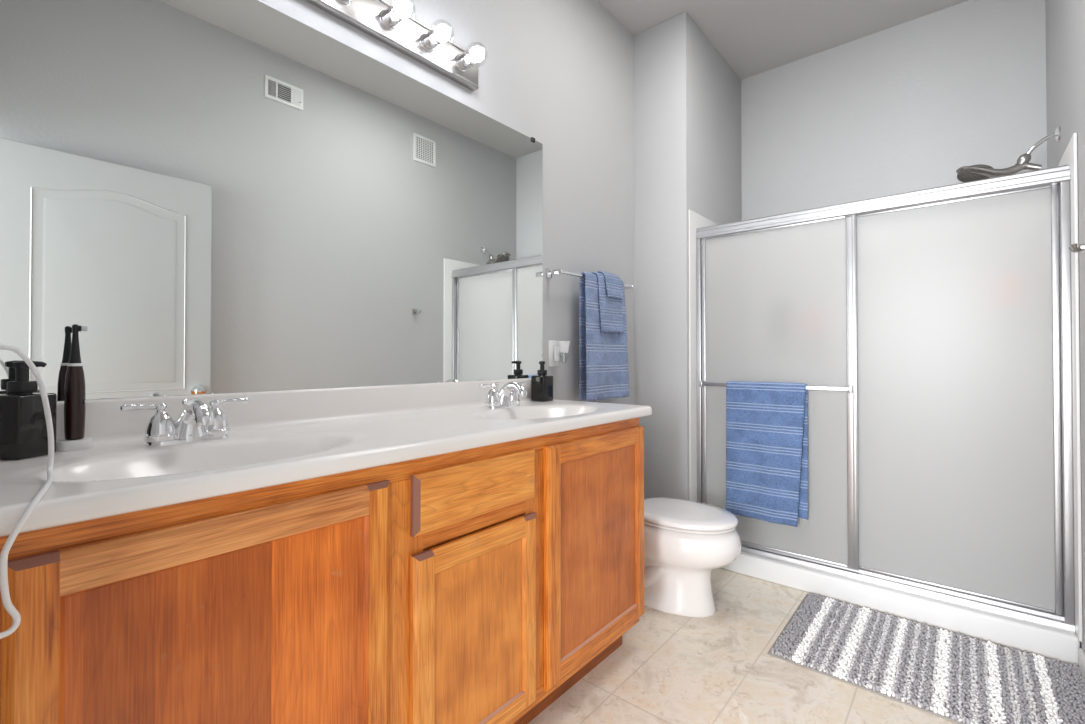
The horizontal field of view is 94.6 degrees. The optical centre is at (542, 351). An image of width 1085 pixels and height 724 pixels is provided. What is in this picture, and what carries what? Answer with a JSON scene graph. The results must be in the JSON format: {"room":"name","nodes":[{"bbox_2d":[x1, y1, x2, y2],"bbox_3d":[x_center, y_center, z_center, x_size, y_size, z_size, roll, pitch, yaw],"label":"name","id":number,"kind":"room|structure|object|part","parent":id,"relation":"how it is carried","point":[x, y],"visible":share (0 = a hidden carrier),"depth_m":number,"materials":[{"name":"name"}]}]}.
{"room":"bathroom","nodes":[
{"label":"bathroom","id":0,"kind":"room"},
{"bbox_2d":[92,0,633,404],"bbox_3d":[-0.394,-0.358,1.875,0.120,2.953,2.714,0,-1,40],"label":"wall","id":1,"kind":"structure","parent":0,"point":[559,74],"depth_m":2.36,"materials":[{"name":"grey paint"}]},
{"bbox_2d":[0,0,542,400],"bbox_3d":[-0.569,-0.418,1.566,0.012,1.052,1.766,0,-1,40],"label":"wall mirror","id":2,"kind":"object","parent":1,"relation":"attached to","point":[228,196],"visible":0.98,"depth_m":1.30,"materials":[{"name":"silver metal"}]},
{"bbox_2d":[56,378,530,445],"bbox_3d":[-0.554,0.162,1.555,0.038,0.108,1.779,0,-1,40],"label":"backsplash","id":3,"kind":"structure","parent":1,"relation":"attached to","point":[105,423],"depth_m":1.39,"materials":[{"name":"white stone"}]},
{"bbox_2d":[306,0,484,90],"bbox_3d":[-0.618,-1.072,1.406,0.152,0.120,1.267,0,-1,40],"label":"vanity light","id":4,"kind":"object","parent":1,"relation":"attached to","point":[394,26],"visible":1,"depth_m":1.67,"materials":[{"name":"silver metal"}]},
{"bbox_2d":[338,0,351,4],"bbox_3d":[-0.583,-1.071,1.485,0.044,0.060,0.060,0,-1,40],"label":"socket","id":5,"kind":"object","parent":4,"relation":"attached to","point":[340,2],"depth_m":1.50,"materials":[{"name":"silver metal"}]},
{"bbox_2d":[379,6,401,30],"bbox_3d":[-0.483,-1.070,1.603,0.044,0.060,0.060,0,-1,40],"label":"socket","id":6,"kind":"object","parent":4,"relation":"attached to","point":[388,20],"depth_m":1.59,"materials":[{"name":"silver metal"}]},
{"bbox_2d":[420,30,439,52],"bbox_3d":[-0.384,-1.069,1.721,0.044,0.060,0.060,0,-1,40],"label":"socket","id":7,"kind":"object","parent":4,"relation":"attached to","point":[428,42],"depth_m":1.71,"materials":[{"name":"silver metal"}]},
{"bbox_2d":[455,52,473,71],"bbox_3d":[-0.284,-1.068,1.839,0.044,0.060,0.060,0,-1,40],"label":"socket","id":8,"kind":"object","parent":4,"relation":"attached to","point":[463,63],"depth_m":1.83,"materials":[{"name":"silver metal"}]},
{"bbox_2d":[548,340,558,366],"bbox_3d":[0.052,0.008,2.300,0.009,0.120,0.072,0,-1,40],"label":"wall outlet","id":9,"kind":"object","parent":1,"relation":"attached to","point":[551,343],"visible":0.69,"depth_m":2.29,"materials":[{"name":"white plastic"}]},
{"bbox_2d":[554,341,569,361],"bbox_3d":[0.089,0.003,2.277,0.078,0.103,0.057,0,-1,40],"label":"plug","id":10,"kind":"object","parent":9,"relation":"attached to","point":[563,346],"visible":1,"depth_m":2.26,"materials":[{"name":"white plastic"}]},
{"bbox_2d":[546,268,634,288],"bbox_3d":[0.261,-0.355,2.494,0.082,0.042,0.668,0,-1,40],"label":"towel bar","id":11,"kind":"object","parent":1,"relation":"attached to","point":[549,272],"visible":0.66,"depth_m":2.27,"materials":[{"name":"silver metal"}]},
{"bbox_3d":[0.058,-0.358,2.253,0.082,0.042,0.038,0,-1,40],"label":"post","id":12,"kind":"part","parent":11,"relation":"part of","materials":[{"name":"silver metal"}]},
{"bbox_3d":[0.284,-0.356,2.474,0.016,0.016,0.624,0,-1,40],"label":"rod","id":13,"kind":"part","parent":11,"relation":"part of","materials":[{"name":"silver metal"}]},
{"bbox_2d":[579,272,629,401],"bbox_3d":[0.310,-0.072,2.493,0.075,0.611,0.395,0,-1,40],"label":"bath towel","id":14,"kind":"object","parent":11,"relation":"hanging from","point":[603,356],"visible":0.73,"depth_m":2.41,"materials":[{"name":"blue fabric"}]},
{"bbox_2d":[592,272,623,332],"bbox_3d":[0.316,-0.243,2.500,0.083,0.292,0.216,0,-1,40],"label":"hand towel","id":15,"kind":"object","parent":14,"relation":"on","point":[611,317],"visible":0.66,"depth_m":2.46,"materials":[{"name":"blue fabric"}]},
{"bbox_2d":[598,271,623,298],"bbox_3d":[0.326,-0.333,2.516,0.098,0.132,0.158,0,-1,40],"label":"washcloth","id":16,"kind":"object","parent":15,"relation":"on","point":[613,282],"visible":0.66,"depth_m":2.48,"materials":[{"name":"blue fabric"}]},
{"bbox_2d":[634,12,741,499],"bbox_3d":[0.883,-0.346,3.144,0.437,2.953,0.872,0,-1,40],"label":"wall","id":17,"kind":"structure","parent":0,"point":[687,97],"depth_m":2.79,"materials":[{"name":"grey paint"}]},
{"bbox_2d":[688,209,717,501],"bbox_3d":[1.061,0.132,3.001,0.010,1.786,0.852,0,-1,40],"label":"trim","id":18,"kind":"structure","parent":17,"relation":"attached to","point":[695,220],"depth_m":2.70,"materials":[{"name":"white plastic"}]},
{"bbox_2d":[598,0,967,79],"bbox_3d":[0.643,-1.877,1.665,1.997,0.080,3.706,0,-1,40],"label":"ceiling","id":19,"kind":"structure","parent":0,"point":[754,37],"depth_m":2.76,"materials":[{"name":"grey paint"}]},
{"bbox_2d":[528,568,1078,723],"bbox_3d":[0.186,1.151,1.092,1.997,0.080,5.126,0,-1,40],"label":"floor","id":20,"kind":"structure","parent":0,"point":[667,668],"depth_m":1.71,"materials":[{"name":"tile"}]},
{"bbox_2d":[0,418,643,723],"bbox_3d":[-0.376,0.676,1.385,0.520,0.876,1.755,0,-1,40],"label":"vanity cabinet","id":21,"kind":"object","parent":20,"relation":"on","point":[480,585],"visible":0.97,"depth_m":0.99,"materials":[{"name":"brown wood"}]},
{"bbox_3d":[-0.505,0.626,0.845,0.019,0.710,0.558,0,-1,40],"label":"door","id":22,"kind":"part","parent":21,"relation":"part of","materials":[{"name":"brown wood"}]},
{"bbox_3d":[-0.503,0.626,0.844,0.012,0.596,0.456,0,-1,40],"label":"door panel","id":23,"kind":"part","parent":21,"relation":"part of","materials":[{"name":"brown wood"}]},
{"bbox_2d":[0,378,651,536],"bbox_3d":[-0.359,0.218,1.400,0.534,0.224,1.795,0,-1,40],"label":"countertop","id":24,"kind":"structure","parent":21,"relation":"on","point":[278,437],"depth_m":1.12,"materials":[{"name":"white stone"}]},
{"bbox_2d":[0,345,53,638],"bbox_3d":[-0.688,0.557,0.608,0.406,1.138,0.170,0,-1,40],"label":"power cord","id":25,"kind":"object","parent":24,"relation":"on","point":[13,612],"visible":1,"depth_m":0.64,"materials":[{"name":"white plastic"}]},
{"bbox_2d":[0,361,56,459],"bbox_3d":[-0.982,0.107,0.945,0.070,0.180,0.070,0,-1,5],"label":"soap dispenser","id":26,"kind":"object","parent":24,"relation":"on","point":[23,427],"visible":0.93,"depth_m":0.93,"materials":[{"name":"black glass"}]},
{"bbox_2d":[56,437,92,451],"bbox_3d":[-0.957,0.189,1.022,0.048,0.019,0.058,0,-1,40],"label":"charger","id":27,"kind":"object","parent":24,"relation":"on","point":[87,442],"visible":0.85,"depth_m":1.01,"materials":[{"name":"white plastic"}]},
{"bbox_2d":[64,324,87,439],"bbox_3d":[-0.956,0.061,1.025,0.033,0.235,0.034,0,-1,40],"label":"electric toothbrush","id":28,"kind":"object","parent":27,"relation":"on","point":[74,387],"visible":1,"depth_m":1.02,"materials":[{"name":"black plastic"}]},
{"bbox_3d":[-0.956,0.103,1.024,0.033,0.151,0.033,0,-1,40],"label":"handle","id":29,"kind":"part","parent":28,"relation":"part of","materials":[{"name":"black plastic"}]},
{"bbox_2d":[120,397,248,445],"bbox_3d":[-0.786,0.150,1.115,0.177,0.098,0.173,0,-1,-6],"label":"faucet","id":30,"kind":"object","parent":24,"relation":"on","point":[196,422],"visible":1,"depth_m":1.08,"materials":[{"name":"silver metal"}]},
{"bbox_3d":[-0.835,0.149,1.064,0.060,0.080,0.099,0,-1,40],"label":"handle","id":31,"kind":"part","parent":30,"relation":"part of","materials":[{"name":"silver metal"}]},
{"bbox_3d":[-0.812,0.143,1.137,0.013,0.073,0.013,0,-1,40],"label":"lift rod","id":32,"kind":"part","parent":30,"relation":"part of","materials":[{"name":"silver metal"}]},
{"bbox_3d":[-0.789,0.193,1.118,0.060,0.012,0.156,0,-1,40],"label":"plate","id":33,"kind":"part","parent":30,"relation":"part of","materials":[{"name":"silver metal"}]},
{"bbox_3d":[-0.759,0.148,1.093,0.159,0.094,0.074,0,-1,40],"label":"spout","id":34,"kind":"part","parent":30,"relation":"part of","materials":[{"name":"silver metal"}]},
{"bbox_3d":[-0.744,0.150,1.172,0.060,0.080,0.099,0,-1,40],"label":"handle","id":35,"kind":"part","parent":30,"relation":"part of","materials":[{"name":"silver metal"}]},
{"bbox_2d":[479,381,526,408],"bbox_3d":[-0.146,0.158,1.875,0.177,0.098,0.173,0,-1,-6],"label":"faucet","id":36,"kind":"object","parent":24,"relation":"on","point":[509,394],"visible":1,"depth_m":1.83,"materials":[{"name":"silver metal"}]},
{"bbox_3d":[-0.194,0.156,1.823,0.060,0.080,0.099,0,-1,40],"label":"handle","id":37,"kind":"part","parent":36,"relation":"part of","materials":[{"name":"silver metal"}]},
{"bbox_3d":[-0.149,0.201,1.877,0.060,0.012,0.156,0,-1,40],"label":"plate","id":38,"kind":"part","parent":36,"relation":"part of","materials":[{"name":"silver metal"}]},
{"bbox_3d":[-0.119,0.156,1.852,0.159,0.094,0.074,0,-1,40],"label":"spout","id":39,"kind":"part","parent":36,"relation":"part of","materials":[{"name":"silver metal"}]},
{"bbox_3d":[-0.103,0.157,1.931,0.060,0.080,0.099,0,-1,40],"label":"handle","id":40,"kind":"part","parent":36,"relation":"part of","materials":[{"name":"silver metal"}]},
{"bbox_2d":[531,361,552,401],"bbox_3d":[-0.001,0.124,2.126,0.072,0.170,0.072,0,-1,40],"label":"soap dispenser","id":41,"kind":"object","parent":24,"relation":"on","point":[541,383],"visible":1,"depth_m":2.10,"materials":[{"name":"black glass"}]},
{"bbox_3d":[-0.154,0.343,1.263,0.019,0.136,0.410,0,-1,40],"label":"drawer","id":42,"kind":"part","parent":21,"relation":"part of","materials":[{"name":"brown wood"}]},
{"bbox_3d":[-0.153,0.720,1.261,0.019,0.530,0.414,0,-1,40],"label":"door","id":43,"kind":"part","parent":21,"relation":"part of","materials":[{"name":"brown wood"}]},
{"bbox_3d":[-0.151,0.720,1.260,0.012,0.428,0.312,0,-1,40],"label":"door panel","id":44,"kind":"part","parent":21,"relation":"part of","materials":[{"name":"brown wood"}]},
{"bbox_3d":[0.196,0.634,1.675,0.019,0.710,0.575,0,-1,40],"label":"door","id":45,"kind":"part","parent":21,"relation":"part of","materials":[{"name":"brown wood"}]},
{"bbox_3d":[0.197,0.633,1.674,0.012,0.596,0.465,0,-1,40],"label":"door panel","id":46,"kind":"part","parent":21,"relation":"part of","materials":[{"name":"brown wood"}]},
{"bbox_2d":[644,497,740,616],"bbox_3d":[0.541,0.777,2.309,0.724,0.692,0.376,0,-1,40],"label":"toilet","id":47,"kind":"object","parent":20,"relation":"on","point":[685,540],"visible":0.56,"depth_m":2.13,"materials":[{"name":"white ceramic"}]},
{"bbox_3d":[0.627,0.718,2.238,0.473,0.027,0.370,0,-1,40],"label":"seat lid","id":48,"kind":"part","parent":47,"relation":"part of","materials":[{"name":"white ceramic"}]},
{"bbox_2d":[720,551,1079,665],"bbox_3d":[1.616,1.073,2.543,1.434,0.104,0.819,0,-1,40],"label":"shower pan","id":49,"kind":"object","parent":20,"relation":"on","point":[1045,641],"visible":0.34,"depth_m":2.07,"materials":[{"name":"white plastic"}]},
{"bbox_2d":[696,165,1074,632],"bbox_3d":[1.388,0.169,2.281,1.416,1.699,0.098,0,-1,40],"label":"shower door","id":50,"kind":"structure","parent":49,"relation":"on","point":[927,332],"depth_m":2.13,"materials":[{"name":"grey glass"}]},
{"bbox_2d":[726,381,807,526],"bbox_3d":[1.094,0.486,2.462,0.374,0.676,0.068,0,-1,40],"label":"bath towel","id":51,"kind":"object","parent":50,"relation":"hanging from","point":[767,422],"visible":1,"depth_m":2.44,"materials":[{"name":"blue fabric"}]},
{"bbox_3d":[1.139,0.177,2.499,0.668,1.595,0.005,0,-1,40],"label":"glass pane","id":52,"kind":"part","parent":50,"relation":"part of","materials":[{"name":"white glass"}]},
{"bbox_3d":[1.144,0.177,2.490,0.722,1.615,0.025,0,-1,40],"label":"sliding panel","id":53,"kind":"part","parent":50,"relation":"part of","materials":[{"name":"glass"}]},
{"bbox_3d":[1.398,-0.650,2.302,1.416,0.061,0.060,0,-1,40],"label":"header rail","id":54,"kind":"part","parent":50,"relation":"part of","materials":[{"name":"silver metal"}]},
{"bbox_3d":[1.673,0.173,2.080,0.639,1.595,0.005,0,-1,40],"label":"glass pane","id":55,"kind":"part","parent":50,"relation":"part of","materials":[{"name":"white glass"}]},
{"bbox_3d":[1.671,0.173,2.080,0.671,1.615,0.020,0,-1,40],"label":"sliding panel","id":56,"kind":"part","parent":50,"relation":"part of","materials":[{"name":"white glass"}]},
{"bbox_2d":[767,593,1084,723],"bbox_3d":[1.359,1.107,1.802,0.874,0.020,0.614,0,-1,40],"label":"bath rug","id":57,"kind":"object","parent":20,"relation":"on","point":[957,678],"visible":0.99,"depth_m":1.75,"materials":[{"name":"grey fabric"}]},
{"bbox_2d":[741,0,1046,220],"bbox_3d":[1.799,-0.347,3.020,1.997,2.953,0.120,0,-1,40],"label":"wall","id":58,"kind":"structure","parent":0,"point":[901,108],"depth_m":2.79,"materials":[{"name":"grey paint"}]},
{"bbox_2d":[1045,0,1084,651],"bbox_3d":[1.322,-0.367,0.999,0.120,2.953,3.586,0,-1,40],"label":"wall","id":59,"kind":"structure","parent":0,"point":[1065,19],"depth_m":1.85,"materials":[{"name":"grey paint"}]},
{"bbox_2d":[956,126,1060,181],"bbox_3d":[2.023,-0.853,2.188,0.333,0.173,0.096,0,-1,40],"label":"shower","id":60,"kind":"object","parent":59,"relation":"attached to","point":[980,171],"visible":0.94,"depth_m":2.18,"materials":[{"name":"silver metal"}]},
{"bbox_3d":[2.115,-0.878,2.123,0.103,0.079,0.017,0,-1,40],"label":"arm","id":61,"kind":"part","parent":60,"relation":"part of","materials":[{"name":"silver metal"}]},
{"bbox_2d":[1058,133,1082,641],"bbox_3d":[2.152,0.123,2.081,0.010,1.786,0.852,0,-1,40],"label":"trim","id":62,"kind":"structure","parent":59,"relation":"attached to","point":[1070,156],"depth_m":1.76,"materials":[{"name":"white plastic"}]},
{"bbox_2d":[1068,243,1084,251],"bbox_3d":[1.682,-0.327,1.561,0.054,0.040,0.062,0,-1,40],"label":"robe hook","id":63,"kind":"object","parent":59,"relation":"attached to","point":[1073,248],"visible":1,"depth_m":1.56,"materials":[{"name":"silver metal"}]},
{"bbox_3d":[1.690,-0.327,1.554,0.034,0.040,0.040,0,-1,40],"label":"hook plate","id":64,"kind":"part","parent":63,"relation":"part of","materials":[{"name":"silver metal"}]},
{"bbox_2d":[1079,648,1084,682],"bbox_3d":[1.376,1.069,1.151,0.012,0.085,1.550,0,-1,40],"label":"baseboard","id":65,"kind":"structure","parent":59,"relation":"attached to","point":[1081,651],"depth_m":1.71,"materials":[{"name":"white paint"}]}
]}

